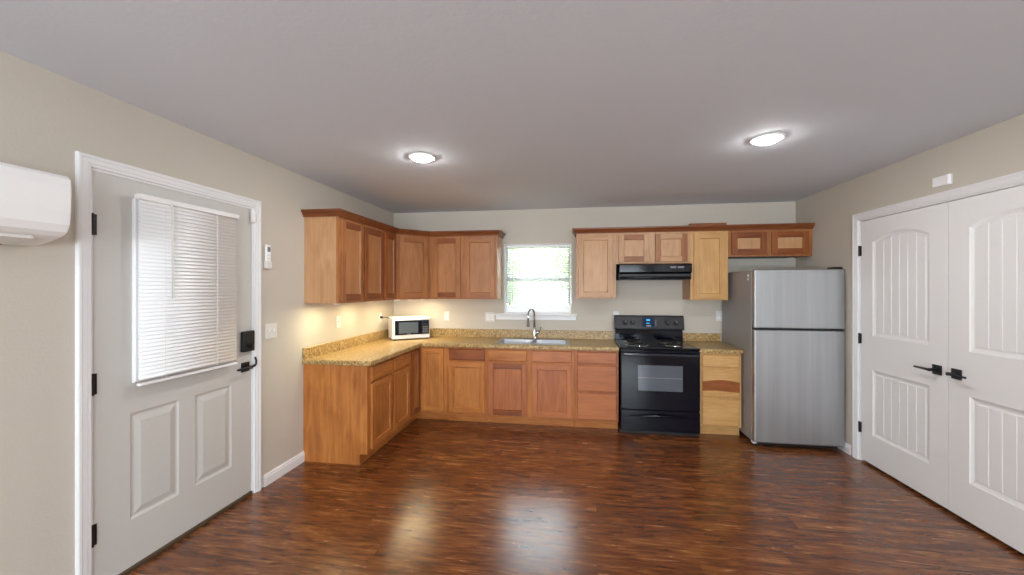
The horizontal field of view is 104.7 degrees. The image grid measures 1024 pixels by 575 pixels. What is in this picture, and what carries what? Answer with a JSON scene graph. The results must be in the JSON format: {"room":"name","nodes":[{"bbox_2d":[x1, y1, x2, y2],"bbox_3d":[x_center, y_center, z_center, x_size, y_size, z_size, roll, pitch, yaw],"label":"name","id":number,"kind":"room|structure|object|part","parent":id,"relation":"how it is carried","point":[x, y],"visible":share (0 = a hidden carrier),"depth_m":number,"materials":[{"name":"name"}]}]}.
{"room":"kitchen","nodes":[
{"label":"kitchen","id":0,"kind":"room"},
{"bbox_2d":[0,50,392,574],"bbox_3d":[-2.209,0.266,0.993,0.120,2.440,8.300,0,0,9],"label":"wall","id":1,"kind":"structure","parent":0,"point":[46,116],"depth_m":1.80,"materials":[{"name":"beige paint"}]},
{"bbox_2d":[0,162,71,245],"bbox_3d":[-2.002,-0.319,1.263,0.207,0.300,0.820,0,0,9],"label":"air conditioner","id":2,"kind":"object","parent":1,"relation":"attached to","point":[35,205],"visible":1,"depth_m":1.54,"materials":[{"name":"white plastic"}]},
{"bbox_2d":[75,151,260,574],"bbox_3d":[-1.989,0.427,2.375,0.136,2.117,1.094,0,0,9],"label":"door frame","id":3,"kind":"structure","parent":1,"relation":"attached to","point":[85,164],"depth_m":1.87,"materials":[{"name":"white paint"}]},
{"bbox_2d":[250,211,255,222],"bbox_3d":[-1.852,-0.504,2.828,0.022,0.080,0.028,0,0,9],"label":"sensor","id":4,"kind":"object","parent":3,"relation":"attached to","point":[252,213],"visible":1,"depth_m":2.82,"materials":[{"name":"white plastic"}]},
{"bbox_2d":[92,171,256,574],"bbox_3d":[-1.935,0.458,2.375,0.106,2.048,0.988,0,0,9],"label":"door","id":5,"kind":"structure","parent":1,"relation":"in","point":[170,457],"depth_m":2.15,"materials":[{"name":"paint"}]},
{"bbox_3d":[-1.936,0.016,2.374,0.016,0.966,0.619,0,0,9],"label":"glass frame","id":6,"kind":"part","parent":5,"relation":"part of","materials":[{"name":"white paint"}]},
{"bbox_2d":[134,194,238,385],"bbox_3d":[-1.894,0.013,2.355,0.050,1.002,0.618,0,0,9],"label":"mini blind","id":7,"kind":"object","parent":5,"relation":"attached to","point":[187,313],"visible":1,"depth_m":2.30,"materials":[{"name":"white plastic"}]},
{"bbox_3d":[-1.899,-0.474,2.356,0.039,0.028,0.618,0,0,9],"label":"head rail","id":8,"kind":"part","parent":7,"relation":"part of","materials":[{"name":"white plastic"}]},
{"bbox_3d":[-1.898,0.508,2.356,0.024,0.013,0.610,0,0,9],"label":"rail","id":9,"kind":"part","parent":7,"relation":"part of","materials":[{"name":"white plastic"}]},
{"bbox_3d":[-1.900,0.018,2.343,0.028,0.972,0.322,0,0,9],"label":"ladder cord","id":10,"kind":"part","parent":7,"relation":"part of","materials":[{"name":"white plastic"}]},
{"bbox_3d":[-1.855,0.559,2.726,0.054,0.022,0.126,0,0,9],"label":"lever","id":11,"kind":"part","parent":5,"relation":"part of","materials":[{"name":"black metal"}]},
{"bbox_3d":[-1.878,0.559,2.782,0.009,0.066,0.066,0,0,9],"label":"lever handle","id":12,"kind":"part","parent":5,"relation":"part of","materials":[{"name":"black metal"}]},
{"bbox_2d":[264,245,271,268],"bbox_3d":[-1.833,-0.231,2.966,0.029,0.179,0.056,0,0,9],"label":"remote control","id":13,"kind":"object","parent":1,"relation":"attached to","point":[267,263],"visible":1,"depth_m":2.95,"materials":[{"name":"white plastic"}]},
{"bbox_2d":[265,323,276,339],"bbox_3d":[-1.831,0.331,3.014,0.018,0.117,0.118,0,0,9],"label":"light switch","id":14,"kind":"object","parent":1,"relation":"attached to","point":[271,328],"visible":1,"depth_m":3.00,"materials":[{"name":"white plastic"}]},
{"bbox_2d":[264,451,304,486],"bbox_3d":[-1.812,1.442,3.163,0.013,0.088,0.446,0,0,9],"label":"baseboard","id":15,"kind":"structure","parent":1,"relation":"attached to","point":[287,466],"depth_m":3.13,"materials":[{"name":"white paint"}]},
{"bbox_2d":[336,316,340,327],"bbox_3d":[-1.700,0.337,3.880,0.018,0.117,0.072,0,0,9],"label":"light switch","id":16,"kind":"object","parent":1,"relation":"attached to","point":[338,318],"visible":1,"depth_m":3.88,"materials":[{"name":"white plastic"}]},
{"bbox_2d":[304,216,382,303],"bbox_3d":[-1.558,-0.235,3.764,0.332,0.742,0.804,0,0,9],"label":"upper cabinet","id":17,"kind":"object","parent":1,"relation":"attached to","point":[343,258],"visible":0.99,"depth_m":3.39,"materials":[{"name":"brown wood"}]},
{"bbox_3d":[-1.432,-0.230,3.550,0.019,0.696,0.350,0,0,9],"label":"door","id":18,"kind":"part","parent":17,"relation":"part of","materials":[{"name":"brown wood"}]},
{"bbox_3d":[-1.436,-0.230,3.550,0.004,0.578,0.232,0,0,9],"label":"door panel","id":19,"kind":"part","parent":17,"relation":"part of","materials":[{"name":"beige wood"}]},
{"bbox_3d":[-1.422,-0.235,3.743,0.019,0.742,0.804,0,0,9],"label":"frame","id":20,"kind":"part","parent":17,"relation":"part of","materials":[{"name":"brown wood"}]},
{"bbox_3d":[-1.374,-0.230,3.932,0.019,0.696,0.363,0,0,9],"label":"door","id":21,"kind":"part","parent":17,"relation":"part of","materials":[{"name":"brown wood"}]},
{"bbox_3d":[-1.378,-0.230,3.932,0.004,0.578,0.245,0,0,9],"label":"door panel","id":22,"kind":"part","parent":17,"relation":"part of","materials":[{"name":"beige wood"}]},
{"bbox_2d":[301,208,505,238],"bbox_3d":[-1.016,-0.631,4.194,2.292,0.058,0.751,0,0,-43],"label":"crown molding","id":23,"kind":"structure","parent":17,"relation":"attached to","point":[333,212],"depth_m":4.18,"materials":[{"name":"brown wood"}]},
{"bbox_2d":[383,230,395,299],"bbox_3d":[-1.475,-0.235,4.311,0.332,0.742,0.296,0,0,9],"label":"upper cabinet","id":24,"kind":"object","parent":1,"relation":"attached to","point":[389,239],"visible":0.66,"depth_m":4.27,"materials":[{"name":"brown wood"}]},
{"bbox_3d":[-1.324,-0.230,4.286,0.004,0.588,0.142,0,0,9],"label":"door panel","id":25,"kind":"part","parent":24,"relation":"part of","materials":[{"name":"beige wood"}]},
{"bbox_2d":[0,0,1023,212],"bbox_3d":[0.185,-1.004,0.630,4.962,0.100,8.540,0,0,9],"label":"ceiling","id":26,"kind":"structure","parent":0,"point":[518,104],"depth_m":1.86,"materials":[{"name":"white paint"}]},
{"bbox_2d":[408,152,435,161],"bbox_3d":[-0.657,-0.940,2.887,0.200,0.028,0.200,0,0,9],"label":"recessed light","id":27,"kind":"object","parent":26,"relation":"in","point":[418,156],"visible":1,"depth_m":2.85,"materials":[{"name":"white plastic"}]},
{"bbox_2d":[749,132,785,144],"bbox_3d":[1.632,-0.940,2.529,0.200,0.028,0.200,0,0,9],"label":"recessed light","id":28,"kind":"object","parent":26,"relation":"in","point":[769,138],"visible":1,"depth_m":2.49,"materials":[{"name":"white plastic"}]},
{"bbox_2d":[128,416,1023,574],"bbox_3d":[0.185,1.526,0.630,4.962,0.080,8.540,0,0,9],"label":"floor","id":29,"kind":"structure","parent":0,"point":[440,497],"depth_m":2.56,"materials":[{"name":"brown wood"}]},
{"bbox_2d":[303,351,409,464],"bbox_3d":[-1.420,1.070,3.769,0.602,0.830,0.882,0,0,9],"label":"base cabinet","id":30,"kind":"object","parent":29,"relation":"on","point":[350,412],"visible":0.96,"depth_m":3.35,"materials":[{"name":"brown wood"}]},
{"bbox_3d":[-1.495,1.070,3.340,0.583,0.830,0.012,0,0,9],"label":"panel","id":31,"kind":"part","parent":30,"relation":"part of","materials":[{"name":"brown wood"}]},
{"bbox_3d":[-1.160,0.735,3.539,0.019,0.122,0.390,0,0,9],"label":"drawer","id":32,"kind":"part","parent":30,"relation":"part of","materials":[{"name":"brown wood"}]},
{"bbox_3d":[-1.160,1.093,3.539,0.019,0.550,0.390,0,0,9],"label":"door","id":33,"kind":"part","parent":30,"relation":"part of","materials":[{"name":"brown wood"}]},
{"bbox_3d":[-1.164,1.093,3.539,0.004,0.432,0.272,0,0,9],"label":"door panel","id":34,"kind":"part","parent":30,"relation":"part of","materials":[{"name":"brown wood"}]},
{"bbox_3d":[-1.150,1.025,3.735,0.019,0.739,0.869,0,0,9],"label":"frame","id":35,"kind":"part","parent":30,"relation":"part of","materials":[{"name":"brown wood"}]},
{"bbox_3d":[-1.099,0.735,3.944,0.019,0.122,0.364,0,0,9],"label":"drawer","id":36,"kind":"part","parent":30,"relation":"part of","materials":[{"name":"brown wood"}]},
{"bbox_3d":[-1.099,1.093,3.944,0.019,0.550,0.364,0,0,9],"label":"door","id":37,"kind":"part","parent":30,"relation":"part of","materials":[{"name":"brown wood"}]},
{"bbox_3d":[-1.103,1.093,3.945,0.004,0.432,0.246,0,0,9],"label":"door panel","id":38,"kind":"part","parent":30,"relation":"part of","materials":[{"name":"brown wood"}]},
{"bbox_2d":[302,328,618,365],"bbox_3d":[-0.297,0.585,4.019,2.752,0.137,1.742,0,0,9],"label":"countertop","id":39,"kind":"structure","parent":30,"relation":"on","point":[369,349],"depth_m":4.26,"materials":[{"name":"stone"}]},
{"bbox_2d":[380,315,429,339],"bbox_3d":[-1.284,0.478,4.739,0.539,0.271,0.271,0,0,-27],"label":"microwave oven","id":40,"kind":"object","parent":39,"relation":"on","point":[399,327],"visible":1,"depth_m":4.65,"materials":[{"name":"white plastic"}]},
{"bbox_3d":[-1.214,0.470,4.632,0.310,0.168,0.014,0,0,-27],"label":"door","id":41,"kind":"part","parent":40,"relation":"part of","materials":[{"name":"black glass"}]},
{"bbox_3d":[-1.036,0.470,4.725,0.088,0.168,0.014,0,0,-27],"label":"control panel","id":42,"kind":"part","parent":40,"relation":"part of","materials":[{"name":"black plastic"}]},
{"bbox_2d":[494,338,569,344],"bbox_3d":[0.243,0.692,4.495,0.813,0.168,0.470,0,0,9],"label":"sink","id":43,"kind":"object","parent":39,"relation":"in","point":[540,341],"visible":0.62,"depth_m":4.62,"materials":[{"name":"metal"}]},
{"bbox_3d":[0.050,0.693,4.504,0.350,0.166,0.342,0,0,9],"label":"bowl","id":44,"kind":"part","parent":43,"relation":"part of","materials":[{"name":"metal"}]},
{"bbox_3d":[0.430,0.693,4.446,0.350,0.166,0.342,0,0,9],"label":"bowl","id":45,"kind":"part","parent":43,"relation":"part of","materials":[{"name":"metal"}]},
{"bbox_2d":[526,308,540,338],"bbox_3d":[0.232,0.422,4.629,0.228,0.372,0.105,0,0,-43],"label":"kitchen faucet","id":46,"kind":"object","parent":39,"relation":"on","point":[534,332],"visible":1,"depth_m":4.67,"materials":[{"name":"silver metal"}]},
{"bbox_3d":[0.226,0.362,4.614,0.025,0.252,0.194,0,0,28],"label":"spout","id":47,"kind":"part","parent":46,"relation":"part of","materials":[{"name":"silver metal"}]},
{"bbox_2d":[404,346,448,427],"bbox_3d":[-1.142,1.070,4.601,0.903,0.830,0.841,0,0,9],"label":"base cabinet","id":48,"kind":"object","parent":29,"relation":"on","point":[428,365],"visible":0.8,"depth_m":4.38,"materials":[{"name":"brown wood"}]},
{"bbox_3d":[-1.047,1.022,4.285,0.019,0.692,0.222,0,0,9],"label":"door","id":49,"kind":"part","parent":48,"relation":"part of","materials":[{"name":"brown wood"}]},
{"bbox_3d":[-1.051,1.022,4.286,0.004,0.584,0.114,0,0,9],"label":"door panel","id":50,"kind":"part","parent":48,"relation":"part of","materials":[{"name":"brown wood"}]},
{"bbox_3d":[-0.882,1.022,4.388,0.250,0.692,0.019,0,0,9],"label":"door","id":51,"kind":"part","parent":48,"relation":"part of","materials":[{"name":"brown wood"}]},
{"bbox_3d":[-0.882,1.022,4.392,0.142,0.584,0.004,0,0,9],"label":"door panel","id":52,"kind":"part","parent":48,"relation":"part of","materials":[{"name":"brown wood"}]},
{"bbox_2d":[447,347,487,421],"bbox_3d":[-0.455,1.070,4.618,0.446,0.830,0.602,0,0,9],"label":"base cabinet","id":53,"kind":"object","parent":29,"relation":"on","point":[466,367],"visible":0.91,"depth_m":4.33,"materials":[{"name":"brown wood"}]},
{"bbox_3d":[-0.494,1.093,4.333,0.286,0.432,0.004,0,0,9],"label":"door panel","id":54,"kind":"part","parent":53,"relation":"part of","materials":[{"name":"brown wood"}]},
{"bbox_3d":[-0.495,0.735,4.329,0.404,0.122,0.019,0,0,9],"label":"drawer","id":55,"kind":"part","parent":53,"relation":"part of","materials":[{"name":"brown wood"}]},
{"bbox_3d":[-0.495,1.093,4.329,0.404,0.550,0.019,0,0,9],"label":"door","id":56,"kind":"part","parent":53,"relation":"part of","materials":[{"name":"brown wood"}]},
{"bbox_2d":[487,348,573,426],"bbox_3d":[0.235,1.070,4.513,0.943,0.830,0.602,0,0,9],"label":"base cabinet","id":57,"kind":"object","parent":29,"relation":"on","point":[525,386],"visible":0.91,"depth_m":4.23,"materials":[{"name":"brown wood"}]},
{"bbox_3d":[-0.050,0.735,4.262,0.426,0.122,0.019,0,0,9],"label":"drawer","id":58,"kind":"part","parent":57,"relation":"part of","materials":[{"name":"brown wood"}]},
{"bbox_3d":[-0.050,1.100,4.262,0.426,0.563,0.019,0,0,9],"label":"door","id":59,"kind":"part","parent":57,"relation":"part of","materials":[{"name":"brown wood"}]},
{"bbox_3d":[-0.049,1.100,4.265,0.308,0.445,0.004,0,0,9],"label":"door panel","id":60,"kind":"part","parent":57,"relation":"part of","materials":[{"name":"brown wood"}]},
{"bbox_3d":[0.422,0.735,4.190,0.423,0.122,0.019,0,0,9],"label":"drawer","id":61,"kind":"part","parent":57,"relation":"part of","materials":[{"name":"brown wood"}]},
{"bbox_3d":[0.422,1.100,4.190,0.423,0.563,0.019,0,0,9],"label":"door","id":62,"kind":"part","parent":57,"relation":"part of","materials":[{"name":"brown wood"}]},
{"bbox_3d":[0.423,1.100,4.194,0.305,0.445,0.004,0,0,9],"label":"door panel","id":63,"kind":"part","parent":57,"relation":"part of","materials":[{"name":"brown wood"}]},
{"bbox_2d":[574,350,617,428],"bbox_3d":[0.925,1.070,4.408,0.447,0.830,0.602,0,0,9],"label":"base cabinet","id":64,"kind":"object","parent":29,"relation":"on","point":[595,372],"visible":0.94,"depth_m":4.12,"materials":[{"name":"brown wood"}]},
{"bbox_3d":[0.884,1.244,4.120,0.404,0.275,0.019,0,0,9],"label":"drawer","id":65,"kind":"part","parent":64,"relation":"part of","materials":[{"name":"brown wood"}]},
{"bbox_3d":[0.884,0.951,4.120,0.404,0.270,0.019,0,0,9],"label":"drawer","id":66,"kind":"part","parent":64,"relation":"part of","materials":[{"name":"brown wood"}]},
{"bbox_3d":[0.884,0.735,4.120,0.404,0.122,0.019,0,0,9],"label":"drawer","id":67,"kind":"part","parent":64,"relation":"part of","materials":[{"name":"brown wood"}]},
{"bbox_2d":[614,315,699,435],"bbox_3d":[1.524,0.904,4.241,0.769,1.164,0.702,0,0,9],"label":"electric range","id":68,"kind":"object","parent":29,"relation":"on","point":[659,371],"visible":1,"depth_m":3.96,"materials":[{"name":"black metal"}]},
{"bbox_3d":[1.563,0.398,4.528,0.130,0.108,0.027,0,0,9],"label":"clock panel","id":69,"kind":"part","parent":68,"relation":"part of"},
{"bbox_2d":[614,339,699,350],"bbox_3d":[1.528,0.616,4.270,0.769,0.023,0.638,0,0,9],"label":"cooktop","id":70,"kind":"object","parent":68,"relation":"in","point":[624,344],"depth_m":4.10,"materials":[{"name":"black metal"}]},
{"bbox_3d":[1.481,1.339,3.959,0.757,0.210,0.028,0,0,9],"label":"storage drawer","id":71,"kind":"part","parent":68,"relation":"part of","materials":[{"name":"black metal"}]},
{"bbox_3d":[1.481,0.931,3.957,0.753,0.586,0.032,0,0,9],"label":"oven door","id":72,"kind":"part","parent":68,"relation":"part of","materials":[{"name":"black metal"}]},
{"bbox_3d":[1.475,0.670,3.917,0.709,0.028,0.048,0,0,9],"label":"oven handle","id":73,"kind":"part","parent":68,"relation":"part of","materials":[{"name":"black metal"}]},
{"bbox_3d":[1.477,1.285,3.930,0.592,0.031,0.033,0,0,9],"label":"drawer handle","id":74,"kind":"part","parent":68,"relation":"part of","materials":[{"name":"black metal"}]},
{"bbox_2d":[700,353,740,434],"bbox_3d":[2.121,1.070,4.227,0.396,0.830,0.602,0,0,9],"label":"base cabinet","id":75,"kind":"object","parent":29,"relation":"on","point":[720,373],"visible":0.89,"depth_m":3.93,"materials":[{"name":"brown wood"}]},
{"bbox_2d":[683,333,743,353],"bbox_3d":[2.120,0.588,4.217,0.410,0.131,0.624,0,0,9],"label":"countertop","id":76,"kind":"structure","parent":75,"relation":"on","point":[706,342],"depth_m":4.33,"materials":[{"name":"stone"}]},
{"bbox_3d":[2.079,0.956,3.938,0.351,0.280,0.019,0,0,9],"label":"drawer","id":77,"kind":"part","parent":75,"relation":"part of","materials":[{"name":"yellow wood"}]},
{"bbox_3d":[2.079,1.249,3.938,0.351,0.265,0.019,0,0,9],"label":"drawer","id":78,"kind":"part","parent":75,"relation":"part of","materials":[{"name":"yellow wood"}]},
{"bbox_3d":[2.079,0.735,3.938,0.351,0.122,0.019,0,0,9],"label":"drawer","id":79,"kind":"part","parent":75,"relation":"part of","materials":[{"name":"yellow wood"}]},
{"bbox_2d":[722,267,844,449],"bbox_3d":[2.684,0.650,4.007,0.761,1.672,0.801,0,0,9],"label":"refrigerator","id":80,"kind":"object","parent":29,"relation":"on","point":[788,324],"visible":0.98,"depth_m":3.62,"materials":[{"name":"silver metal"}]},
{"bbox_3d":[2.629,0.917,3.639,0.761,1.049,0.057,0,0,9],"label":"fresh food door","id":81,"kind":"part","parent":80,"relation":"part of","materials":[{"name":"silver metal"}]},
{"bbox_3d":[2.629,0.105,3.639,0.761,0.547,0.057,0,0,9],"label":"freezer door","id":82,"kind":"part","parent":80,"relation":"part of","materials":[{"name":"silver metal"}]},
{"bbox_2d":[393,201,794,341],"bbox_3d":[0.817,0.266,4.792,4.962,2.440,0.120,0,0,9],"label":"wall","id":83,"kind":"structure","parent":0,"point":[527,226],"depth_m":4.71,"materials":[{"name":"beige paint"}]},
{"bbox_2d":[396,234,429,299],"bbox_3d":[-1.270,-0.235,4.739,0.608,0.742,0.607,0,0,9],"label":"upper cabinet","id":84,"kind":"object","parent":83,"relation":"attached to","point":[412,251],"visible":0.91,"depth_m":4.55,"materials":[{"name":"brown wood"}]},
{"bbox_3d":[-1.135,-0.230,4.557,0.229,0.578,0.004,0,0,-36],"label":"door panel","id":85,"kind":"part","parent":84,"relation":"part of","materials":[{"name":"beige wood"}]},
{"bbox_2d":[444,311,449,319],"bbox_3d":[-0.820,0.356,4.975,0.072,0.117,0.008,0,0,9],"label":"wall outlet","id":86,"kind":"object","parent":83,"relation":"attached to","point":[446,313],"visible":1,"depth_m":4.97,"materials":[{"name":"white plastic"}]},
{"bbox_2d":[430,235,501,298],"bbox_3d":[-0.547,-0.235,4.768,0.809,0.742,0.332,0,0,9],"label":"upper cabinet","id":87,"kind":"object","parent":83,"relation":"attached to","point":[461,267],"visible":0.99,"depth_m":4.62,"materials":[{"name":"brown wood"}]},
{"bbox_3d":[-0.767,-0.230,4.647,0.214,0.578,0.004,0,0,9],"label":"door panel","id":88,"kind":"part","parent":87,"relation":"part of","materials":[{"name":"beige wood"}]},
{"bbox_3d":[-0.767,-0.230,4.644,0.332,0.696,0.019,0,0,9],"label":"door","id":89,"kind":"part","parent":87,"relation":"part of","materials":[{"name":"brown wood"}]},
{"bbox_3d":[-0.372,-0.230,4.583,0.357,0.696,0.019,0,0,9],"label":"door","id":90,"kind":"part","parent":87,"relation":"part of","materials":[{"name":"brown wood"}]},
{"bbox_3d":[-0.371,-0.230,4.587,0.239,0.578,0.004,0,0,9],"label":"door panel","id":91,"kind":"part","parent":87,"relation":"part of","materials":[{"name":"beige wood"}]},
{"bbox_2d":[485,312,494,321],"bbox_3d":[-0.274,0.364,4.892,0.118,0.117,0.008,0,0,9],"label":"wall outlet","id":92,"kind":"object","parent":83,"relation":"attached to","point":[489,316],"visible":1,"depth_m":4.89,"materials":[{"name":"white plastic"}]},
{"bbox_2d":[495,243,576,319],"bbox_3d":[0.292,-0.069,4.840,1.000,0.927,0.167,0,0,9],"label":"window","id":93,"kind":"structure","parent":83,"relation":"in","point":[522,310],"depth_m":4.84,"materials":[{"name":"white plastic"}]},
{"bbox_2d":[506,245,569,306],"bbox_3d":[0.313,-0.142,4.847,0.783,0.756,0.050,0,0,9],"label":"mini blind","id":94,"kind":"object","parent":93,"relation":"attached to","point":[523,248],"visible":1,"depth_m":4.85,"materials":[{"name":"white plastic"}]},
{"bbox_3d":[0.314,-0.506,4.853,0.779,0.028,0.039,0,0,9],"label":"head rail","id":95,"kind":"part","parent":94,"relation":"part of","materials":[{"name":"white plastic"}]},
{"bbox_3d":[0.313,0.230,4.851,0.783,0.013,0.024,0,0,9],"label":"rail","id":96,"kind":"part","parent":94,"relation":"part of","materials":[{"name":"white plastic"}]},
{"bbox_2d":[576,233,615,297],"bbox_3d":[0.957,-0.242,4.540,0.430,0.727,0.332,0,0,9],"label":"upper cabinet","id":97,"kind":"object","parent":83,"relation":"attached to","point":[595,252],"visible":1,"depth_m":4.39,"materials":[{"name":"brown wood"}]},
{"bbox_3d":[0.929,-0.237,4.390,0.258,0.570,0.004,0,0,9],"label":"door panel","id":98,"kind":"part","parent":97,"relation":"part of","materials":[{"name":"brown wood"}]},
{"bbox_2d":[572,223,814,236],"bbox_3d":[1.905,-0.631,4.383,2.445,0.058,0.360,0,0,9],"label":"crown molding","id":99,"kind":"structure","parent":97,"relation":"attached to","point":[781,226],"depth_m":4.21,"materials":[{"name":"brown wood"}]},
{"bbox_2d":[688,223,726,225],"bbox_3d":[2.076,-0.670,4.200,0.360,0.019,0.072,0,0,9],"label":"trim strip","id":100,"kind":"object","parent":99,"relation":"on","point":[690,223],"visible":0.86,"depth_m":4.17,"materials":[{"name":"brown wood"}]},
{"bbox_2d":[613,311,618,320],"bbox_3d":[1.228,0.336,4.664,0.072,0.117,0.008,0,0,9],"label":"wall outlet","id":101,"kind":"object","parent":83,"relation":"attached to","point":[614,312],"visible":0.36,"depth_m":4.66,"materials":[{"name":"white plastic"}]},
{"bbox_2d":[616,232,689,264],"bbox_3d":[1.555,-0.432,4.449,0.772,0.347,0.332,0,0,9],"label":"upper cabinet","id":102,"kind":"object","parent":83,"relation":"attached to","point":[643,247],"visible":0.82,"depth_m":4.29,"materials":[{"name":"brown wood"}]},
{"bbox_3d":[1.336,-0.430,4.328,0.208,0.184,0.004,0,0,9],"label":"door panel","id":103,"kind":"part","parent":102,"relation":"part of","materials":[{"name":"brown wood"}]},
{"bbox_3d":[1.335,-0.430,4.324,0.326,0.302,0.019,0,0,9],"label":"door","id":104,"kind":"part","parent":102,"relation":"part of","materials":[{"name":"brown wood"}]},
{"bbox_3d":[1.719,-0.430,4.266,0.330,0.302,0.019,0,0,9],"label":"door","id":105,"kind":"part","parent":102,"relation":"part of","materials":[{"name":"brown wood"}]},
{"bbox_3d":[1.720,-0.430,4.270,0.212,0.184,0.004,0,0,9],"label":"door panel","id":106,"kind":"part","parent":102,"relation":"part of","materials":[{"name":"brown wood"}]},
{"bbox_2d":[616,263,691,279],"bbox_3d":[1.545,-0.170,4.383,0.737,0.171,0.463,0,0,9],"label":"range hood","id":107,"kind":"object","parent":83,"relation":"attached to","point":[653,271],"visible":0.97,"depth_m":4.18,"materials":[{"name":"black metal"}]},
{"bbox_2d":[683,333,720,341],"bbox_3d":[2.165,0.568,4.516,0.410,0.092,0.020,0,0,9],"label":"backsplash","id":108,"kind":"structure","parent":83,"relation":"attached to","point":[715,337],"depth_m":4.50,"materials":[{"name":"stone"}]},
{"bbox_2d":[682,231,727,299],"bbox_3d":[2.126,-0.236,4.363,0.378,0.740,0.332,0,0,9],"label":"upper cabinet","id":109,"kind":"object","parent":83,"relation":"attached to","point":[708,249],"visible":0.93,"depth_m":4.21,"materials":[{"name":"brown wood"}]},
{"bbox_3d":[2.103,-0.230,4.208,0.316,0.701,0.019,0,0,9],"label":"door","id":110,"kind":"part","parent":109,"relation":"part of","materials":[{"name":"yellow wood"}]},
{"bbox_3d":[2.103,-0.230,4.212,0.198,0.583,0.004,0,0,9],"label":"door panel","id":111,"kind":"part","parent":109,"relation":"part of","materials":[{"name":"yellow wood"}]},
{"bbox_2d":[716,311,721,320],"bbox_3d":[2.356,0.323,4.493,0.072,0.117,0.008,0,0,9],"label":"wall outlet","id":112,"kind":"object","parent":83,"relation":"attached to","point":[718,313],"visible":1,"depth_m":4.49,"materials":[{"name":"white plastic"}]},
{"bbox_2d":[728,229,811,258],"bbox_3d":[2.715,-0.466,4.273,0.807,0.281,0.332,0,0,9],"label":"upper cabinet","id":113,"kind":"object","parent":83,"relation":"attached to","point":[796,243],"visible":0.9,"depth_m":4.12,"materials":[{"name":"brown wood"}]},
{"bbox_3d":[2.490,-0.463,4.149,0.342,0.235,0.019,0,0,9],"label":"door","id":114,"kind":"part","parent":113,"relation":"part of","materials":[{"name":"brown wood"}]},
{"bbox_3d":[2.491,-0.463,4.153,0.224,0.117,0.004,0,0,9],"label":"door panel","id":115,"kind":"part","parent":113,"relation":"part of","materials":[{"name":"brown wood"}]},
{"bbox_3d":[2.672,-0.326,4.289,0.680,0.001,0.309,0,0,9],"label":"panel","id":116,"kind":"part","parent":113,"relation":"part of","materials":[{"name":"beige wood"}]},
{"bbox_3d":[2.881,-0.463,4.090,0.352,0.235,0.019,0,0,9],"label":"door","id":117,"kind":"part","parent":113,"relation":"part of","materials":[{"name":"brown wood"}]},
{"bbox_3d":[2.881,-0.463,4.093,0.234,0.117,0.004,0,0,9],"label":"door panel","id":118,"kind":"part","parent":113,"relation":"part of","materials":[{"name":"brown wood"}]},
{"bbox_2d":[795,114,1023,454],"bbox_3d":[2.578,0.266,0.266,0.120,2.440,8.300,0,0,9],"label":"wall","id":119,"kind":"structure","parent":0,"point":[997,150],"depth_m":3.13,"materials":[{"name":"beige paint"}]},
{"bbox_2d":[837,442,850,454],"bbox_3d":[3.068,1.442,3.937,0.013,0.088,0.875,0,0,9],"label":"baseboard","id":120,"kind":"structure","parent":119,"relation":"attached to","point":[847,449],"depth_m":3.54,"materials":[{"name":"white paint"}]},
{"bbox_2d":[858,202,948,508],"bbox_3d":[2.925,0.450,3.009,0.098,2.028,0.809,0,0,9],"label":"door","id":121,"kind":"structure","parent":119,"relation":"in","point":[903,338],"depth_m":2.93,"materials":[{"name":"paint"}]},
{"bbox_3d":[2.860,0.558,2.736,0.054,0.022,0.126,0,0,9],"label":"lever","id":122,"kind":"part","parent":121,"relation":"part of","materials":[{"name":"black metal"}]},
{"bbox_3d":[2.884,0.558,2.680,0.009,0.066,0.066,0,0,9],"label":"lever handle","id":123,"kind":"part","parent":121,"relation":"part of","materials":[{"name":"black metal"}]},
{"bbox_2d":[852,171,1023,459],"bbox_3d":[2.922,0.424,2.598,0.136,2.123,1.746,0,0,9],"label":"door frame","id":124,"kind":"structure","parent":119,"relation":"attached to","point":[1014,179],"depth_m":3.40,"materials":[{"name":"white paint"}]},
{"bbox_2d":[932,173,952,187],"bbox_3d":[2.863,-0.709,2.630,0.025,0.070,0.120,0,0,9],"label":"wall sensor","id":125,"kind":"object","parent":119,"relation":"attached to","point":[947,179],"visible":1,"depth_m":2.61,"materials":[{"name":"white plastic"}]},
{"bbox_2d":[945,185,1023,553],"bbox_3d":[2.803,0.450,2.208,0.098,2.028,0.803,0,0,9],"label":"door","id":126,"kind":"structure","parent":119,"relation":"in","point":[986,372],"depth_m":2.35,"materials":[{"name":"paint"}]},
{"bbox_3d":[2.824,0.558,2.498,0.054,0.022,0.126,0,0,9],"label":"lever","id":127,"kind":"part","parent":126,"relation":"part of","materials":[{"name":"black metal"}]},
{"bbox_3d":[2.863,0.558,2.544,0.009,0.066,0.066,0,0,9],"label":"lever handle","id":128,"kind":"part","parent":126,"relation":"part of","materials":[{"name":"black metal"}]},
{"label":"outside","id":129,"kind":"structure","parent":0,"visible":0},
{"bbox_2d":[514,304,567,305],"bbox_3d":[1.499,1.936,25.009,60.000,0.100,39.700,0,0,9],"label":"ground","id":130,"kind":"structure","parent":129,"point":[514,304],"depth_m":43.83,"materials":[{"name":"white"}]},
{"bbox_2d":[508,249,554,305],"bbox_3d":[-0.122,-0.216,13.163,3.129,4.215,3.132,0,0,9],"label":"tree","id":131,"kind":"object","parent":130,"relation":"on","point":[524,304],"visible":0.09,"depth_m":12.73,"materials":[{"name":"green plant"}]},
{"bbox_2d":[550,248,567,287],"bbox_3d":[2.718,-0.359,16.088,2.541,4.499,2.453,0,0,9],"label":"tree","id":132,"kind":"object","parent":130,"relation":"on","point":[558,248],"visible":0.06,"depth_m":15.80,"materials":[{"name":"green plant"}]}
]}

